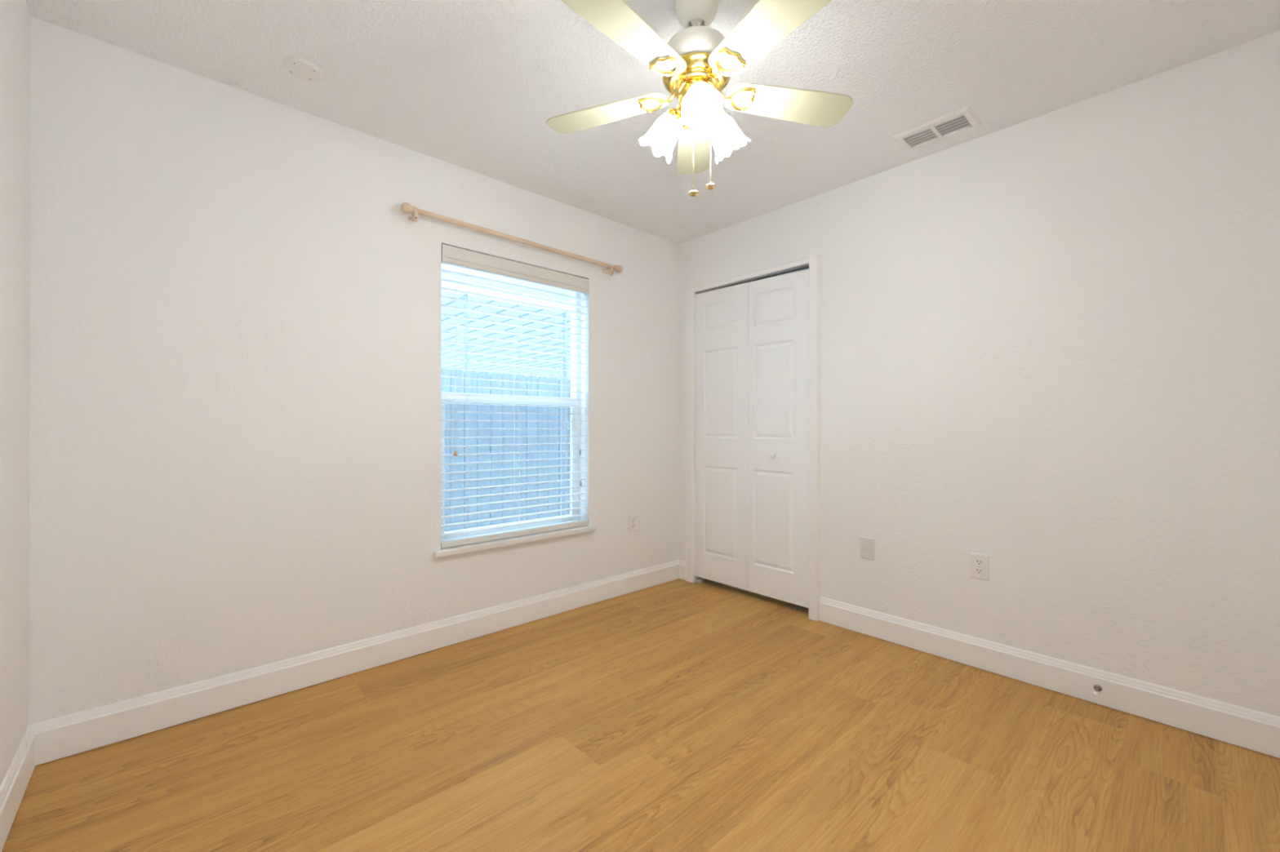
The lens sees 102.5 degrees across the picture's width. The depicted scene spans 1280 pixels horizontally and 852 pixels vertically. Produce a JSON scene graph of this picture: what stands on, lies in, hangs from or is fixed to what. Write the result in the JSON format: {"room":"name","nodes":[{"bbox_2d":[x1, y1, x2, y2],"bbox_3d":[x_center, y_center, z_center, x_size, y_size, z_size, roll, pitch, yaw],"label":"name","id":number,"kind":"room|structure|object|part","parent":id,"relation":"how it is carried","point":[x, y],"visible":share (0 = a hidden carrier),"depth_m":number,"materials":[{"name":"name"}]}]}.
{"room":"empty bedroom","nodes":[
{"label":"empty bedroom","id":0,"kind":"room"},
{"bbox_2d":[0,0,31,786],"bbox_3d":[-0.955,-0.113,0.475,0.100,2.440,3.150,0,0,-43],"label":"wall","id":1,"kind":"structure","parent":0,"point":[15,15],"depth_m":1.50,"materials":[{"name":"white paint"}]},
{"bbox_2d":[0,724,35,851],"bbox_3d":[-0.948,1.037,0.550,0.015,0.133,3.050,0,0,-43],"label":"baseboard","id":2,"kind":"structure","parent":1,"relation":"attached to","point":[14,785],"depth_m":1.47,"materials":[{"name":"white paint"}]},
{"bbox_2d":[29,16,679,724],"bbox_3d":[-0.943,-0.112,2.739,3.180,2.440,0.170,0,0,-43],"label":"wall","id":3,"kind":"structure","parent":0,"point":[235,426],"depth_m":2.07,"materials":[{"name":"white paint"}]},
{"bbox_2d":[30,560,679,765],"bbox_3d":[-0.845,1.039,2.704,3.080,0.133,0.015,0,0,-43],"label":"baseboard","id":4,"kind":"structure","parent":3,"relation":"attached to","point":[60,737],"depth_m":2.15,"materials":[{"name":"white paint"}]},
{"bbox_2d":[440,291,579,540],"bbox_3d":[-0.743,-0.149,2.978,0.922,1.540,0.068,0,0,-43],"label":"window","id":5,"kind":"structure","parent":3,"relation":"in","point":[444,398],"depth_m":3.13,"materials":[{"name":"white plastic"}]},
{"bbox_3d":[-0.732,0.232,2.966,0.866,0.722,0.024,0,0,-43],"label":"sash","id":6,"kind":"part","parent":5,"relation":"part of","materials":[{"name":"white plastic"}]},
{"bbox_3d":[-0.734,-0.152,2.969,0.866,0.047,0.043,0,0,-43],"label":"meeting rail","id":7,"kind":"part","parent":5,"relation":"part of","materials":[{"name":"white plastic"}]},
{"bbox_2d":[440,244,589,548],"bbox_3d":[-0.672,-0.149,2.901,0.915,1.528,0.074,0,0,-43],"label":"window blind","id":8,"kind":"object","parent":5,"relation":"attached to","point":[451,255],"visible":0.92,"depth_m":2.86,"materials":[{"name":"white plastic"}]},
{"bbox_3d":[-0.940,-0.358,2.622,0.002,0.967,0.002,0,0,-43],"label":"lift cord","id":9,"kind":"part","parent":8,"relation":"part of","materials":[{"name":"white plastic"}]},
{"bbox_3d":[-0.915,-0.139,2.691,0.002,1.465,0.055,0,0,-43],"label":"ladder cord","id":10,"kind":"part","parent":8,"relation":"part of","materials":[{"name":"white fabric"}]},
{"bbox_3d":[-0.679,-0.873,2.910,0.895,0.080,0.050,0,0,-43],"label":"head rail","id":11,"kind":"part","parent":8,"relation":"part of","materials":[{"name":"white plastic"}]},
{"bbox_3d":[-0.680,0.602,2.908,0.909,0.028,0.054,0,0,-43],"label":"rail","id":12,"kind":"part","parent":8,"relation":"part of","materials":[{"name":"white plastic"}]},
{"bbox_3d":[-0.692,-0.139,2.896,0.002,1.465,0.055,0,0,-43],"label":"ladder cord","id":13,"kind":"part","parent":8,"relation":"part of","materials":[{"name":"white fabric"}]},
{"bbox_3d":[-0.460,-0.138,3.109,0.002,1.465,0.055,0,0,-43],"label":"ladder cord","id":14,"kind":"part","parent":8,"relation":"part of","materials":[{"name":"white fabric"}]},
{"bbox_3d":[-0.367,-0.350,3.148,0.002,0.981,0.002,0,0,-43],"label":"tilt cord","id":15,"kind":"part","parent":8,"relation":"part of","materials":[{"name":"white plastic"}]},
{"bbox_3d":[-0.363,-0.253,3.152,0.002,1.174,0.002,0,0,-43],"label":"tilt cord","id":16,"kind":"part","parent":8,"relation":"part of","materials":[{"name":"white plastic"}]},
{"bbox_2d":[400,202,622,275],"bbox_3d":[-0.626,-0.995,2.853,1.349,0.093,0.090,0,0,-43],"label":"curtain rod","id":17,"kind":"object","parent":3,"relation":"attached to","point":[406,207],"visible":1,"depth_m":2.70,"materials":[{"name":"brown wood"}]},
{"bbox_2d":[433,525,595,558],"bbox_3d":[-0.679,0.636,2.906,0.996,0.033,0.122,0,0,-43],"label":"window sill","id":18,"kind":"structure","parent":3,"relation":"attached to","point":[460,549],"depth_m":2.81,"materials":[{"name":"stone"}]},
{"bbox_2d":[628,514,637,533],"bbox_3d":[-0.046,0.651,3.442,0.074,0.116,0.008,0,0,-43],"label":"electrical outlet","id":19,"kind":"object","parent":3,"relation":"attached to","point":[633,519],"visible":1,"depth_m":3.44,"materials":[{"name":"white plastic"}]},
{"bbox_2d":[1,578,1279,851],"bbox_3d":[0.400,1.110,1.828,3.930,0.001,3.310,0,0,-43],"label":"floor","id":20,"kind":"structure","parent":0,"point":[678,715],"depth_m":1.71,"materials":[{"name":"brown wood"}]},
{"bbox_2d":[25,0,1279,244],"bbox_3d":[0.404,-1.380,1.829,3.930,0.100,3.310,0,0,-43],"label":"ceiling","id":21,"kind":"structure","parent":0,"point":[474,86],"depth_m":1.90,"materials":[{"name":"white paint"}]},
{"bbox_2d":[283,56,322,82],"bbox_3d":[-1.253,-1.324,1.912,0.121,0.016,0.121,0,0,-43],"label":"cover plate","id":22,"kind":"object","parent":21,"relation":"attached to","point":[301,68],"visible":1,"depth_m":1.90,"materials":[{"name":"white plastic"}]},
{"bbox_2d":[546,0,853,196],"bbox_3d":[0.167,-1.024,1.577,1.003,0.614,1.018,0,0,-43],"label":"ceiling fan","id":23,"kind":"object","parent":21,"relation":"hanging from","point":[698,62],"visible":1,"depth_m":1.55,"materials":[{"name":"beige"}]},
{"bbox_3d":[-0.112,-1.051,1.728,0.430,0.006,0.137,0,9,23],"label":"fan blade","id":24,"kind":"part","parent":23,"relation":"part of","materials":[{"name":"white wood"}]},
{"bbox_3d":[-0.029,-1.051,1.369,0.137,0.006,0.430,13,8,40],"label":"fan blade","id":25,"kind":"part","parent":23,"relation":"part of","materials":[{"name":"white wood"}]},
{"bbox_3d":[0.060,-0.931,1.665,0.122,0.150,0.139,0,0,-43],"label":"lamp shade","id":26,"kind":"part","parent":23,"relation":"part of","materials":[{"name":"white glass"}]},
{"bbox_3d":[0.097,-1.047,1.639,0.064,0.030,0.016,0,0,23],"label":"iron stem","id":27,"kind":"part","parent":23,"relation":"part of","materials":[{"name":"gold metal"}]},
{"bbox_3d":[0.128,-1.006,1.633,0.044,0.024,0.016,0,0,30],"label":"light arm","id":28,"kind":"part","parent":23,"relation":"part of","materials":[{"name":"gold metal"}]},
{"bbox_3d":[0.120,-1.047,1.540,0.016,0.030,0.064,0,0,41],"label":"iron stem","id":29,"kind":"part","parent":23,"relation":"part of","materials":[{"name":"gold metal"}]},
{"bbox_3d":[0.166,-0.850,1.593,0.003,0.235,0.003,0,0,-43],"label":"pull chain","id":30,"kind":"part","parent":23,"relation":"part of","materials":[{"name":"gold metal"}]},
{"bbox_3d":[0.203,-1.050,1.917,0.137,0.006,0.430,-9,-1,5],"label":"fan blade","id":31,"kind":"part","parent":23,"relation":"part of","materials":[{"name":"beige"}]},
{"bbox_3d":[0.179,-0.961,1.504,0.048,0.077,0.067,0,0,16],"label":"bulb","id":32,"kind":"part","parent":23,"relation":"part of","materials":[{"name":"white glass"}]},
{"bbox_3d":[0.178,-1.075,1.514,0.037,0.013,0.010,0,0,-1],"label":"vent panel","id":33,"kind":"part","parent":23,"relation":"part of","materials":[{"name":"gold metal"}]},
{"bbox_3d":[0.175,-0.931,1.469,0.131,0.150,0.132,0,0,-43],"label":"lamp shade","id":34,"kind":"part","parent":23,"relation":"part of","materials":[{"name":"white glass"}]},
{"bbox_3d":[0.223,-0.885,1.617,0.003,0.239,0.003,0,0,-43],"label":"pull chain","id":35,"kind":"part","parent":23,"relation":"part of","materials":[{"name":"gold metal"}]},
{"bbox_3d":[0.221,-1.047,1.531,0.016,0.030,0.064,0,0,-31],"label":"iron stem","id":36,"kind":"part","parent":23,"relation":"part of","materials":[{"name":"gold metal"}]},
{"bbox_3d":[0.261,-1.047,1.625,0.064,0.030,0.016,0,0,-13],"label":"iron stem","id":37,"kind":"part","parent":23,"relation":"part of","materials":[{"name":"gold metal"}]},
{"bbox_3d":[0.290,-0.931,1.667,0.141,0.150,0.121,0,0,-43],"label":"lamp shade","id":38,"kind":"part","parent":23,"relation":"part of","materials":[{"name":"white glass"}]},
{"bbox_3d":[0.338,-1.050,1.337,0.137,0.006,0.430,11,-6,-30],"label":"fan blade","id":39,"kind":"part","parent":23,"relation":"part of","materials":[{"name":"white wood"}]},
{"bbox_3d":[0.481,-1.050,1.676,0.430,0.006,0.137,0,-10,-13],"label":"fan blade","id":40,"kind":"part","parent":23,"relation":"part of","materials":[{"name":"beige wood"}]},
{"bbox_2d":[891,105,982,152],"bbox_3d":[1.334,-1.324,2.310,0.200,0.009,0.310,0,0,-43],"label":"ceiling vent","id":41,"kind":"object","parent":21,"relation":"in","point":[965,119],"visible":1,"depth_m":2.29,"materials":[{"name":"white plastic"}]},
{"bbox_2d":[679,31,1279,716],"bbox_3d":[1.392,-0.108,2.628,0.110,2.440,3.150,0,0,-43],"label":"wall","id":42,"kind":"structure","parent":0,"point":[1051,341],"depth_m":2.12,"materials":[{"name":"white paint"}]},
{"bbox_2d":[695,264,808,608],"bbox_3d":[0.698,0.083,3.321,0.071,2.057,0.895,0,0,-43],"label":"door","id":43,"kind":"structure","parent":42,"relation":"in","point":[752,335],"depth_m":3.29,"materials":[{"name":"white paint"}]},
{"bbox_3d":[0.816,0.181,3.166,0.035,0.039,0.039,0,0,-43],"label":"knob","id":44,"kind":"part","parent":43,"relation":"part of","materials":[{"name":"white plastic"}]},
{"bbox_2d":[685,253,821,621],"bbox_3d":[0.716,0.065,3.345,0.137,2.093,1.032,0,0,-43],"label":"door frame","id":45,"kind":"structure","parent":42,"relation":"attached to","point":[815,260],"depth_m":2.96,"materials":[{"name":"white paint"}]},
{"bbox_2d":[859,536,875,560],"bbox_3d":[1.210,0.652,2.738,0.007,0.116,0.078,0,0,-43],"label":"blank wall plate","id":46,"kind":"object","parent":42,"relation":"attached to","point":[867,545],"visible":1,"depth_m":2.73,"materials":[{"name":"white plastic"}]},
{"bbox_2d":[679,560,1279,758],"bbox_3d":[1.310,1.042,2.622,0.015,0.133,3.050,0,0,-43],"label":"baseboard","id":47,"kind":"structure","parent":42,"relation":"attached to","point":[1241,726],"depth_m":2.10,"materials":[{"name":"white paint"}]},
{"bbox_2d":[969,552,989,581],"bbox_3d":[1.558,0.646,2.358,0.008,0.116,0.074,0,0,-43],"label":"electrical outlet","id":48,"kind":"object","parent":42,"relation":"attached to","point":[979,563],"visible":1,"depth_m":2.35,"materials":[{"name":"white plastic"}]},
{"bbox_2d":[974,568,983,574],"bbox_3d":[1.556,0.666,2.357,0.003,0.027,0.034,0,0,-43],"label":"receptacle","id":49,"kind":"object","parent":48,"relation":"attached to","point":[977,571],"depth_m":2.36,"materials":[{"name":"grey plastic"}]},
{"bbox_2d":[974,559,983,565],"bbox_3d":[1.557,0.625,2.357,0.003,0.027,0.034,0,0,-43],"label":"receptacle","id":50,"kind":"object","parent":48,"relation":"attached to","point":[977,562],"depth_m":2.36,"materials":[{"name":"grey plastic"}]},
{"bbox_2d":[1093,684,1102,696],"bbox_3d":[1.798,1.045,2.022,0.078,0.025,0.025,0,0,-43],"label":"door stop","id":51,"kind":"object","parent":42,"relation":"attached to","point":[1098,688],"visible":1,"depth_m":2.04,"materials":[{"name":"silver metal"}]},
{"label":"outside","id":52,"kind":"structure","parent":0,"visible":0},
{"bbox_3d":[-7.150,1.307,13.331,30.000,0.100,23.830,0,0,-43],"label":"ground","id":53,"kind":"structure","parent":52,"visible":0},
{"bbox_2d":[440,366,570,532],"bbox_3d":[-0.797,0.335,6.303,8.656,1.851,0.144,0,0,-43],"label":"wooden fence","id":54,"kind":"object","parent":53,"relation":"on","point":[446,372],"visible":0.1,"depth_m":5.59,"materials":[{"name":"wood"}]},
{"bbox_2d":[440,277,570,380],"bbox_3d":[-1.467,-0.151,11.874,9.600,2.830,8.660,0,0,-43],"label":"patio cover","id":55,"kind":"object","parent":53,"relation":"on","point":[451,355],"visible":0.14,"depth_m":8.23,"materials":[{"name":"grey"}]},
{"bbox_3d":[-1.912,-0.116,5.630,0.030,2.750,0.030,0,0,-43],"label":"post","id":56,"kind":"part","parent":55,"relation":"part of","materials":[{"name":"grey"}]},
{"bbox_3d":[-0.954,-0.114,6.509,0.030,2.750,0.030,0,0,-43],"label":"post","id":57,"kind":"part","parent":55,"relation":"part of","materials":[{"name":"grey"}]}
]}

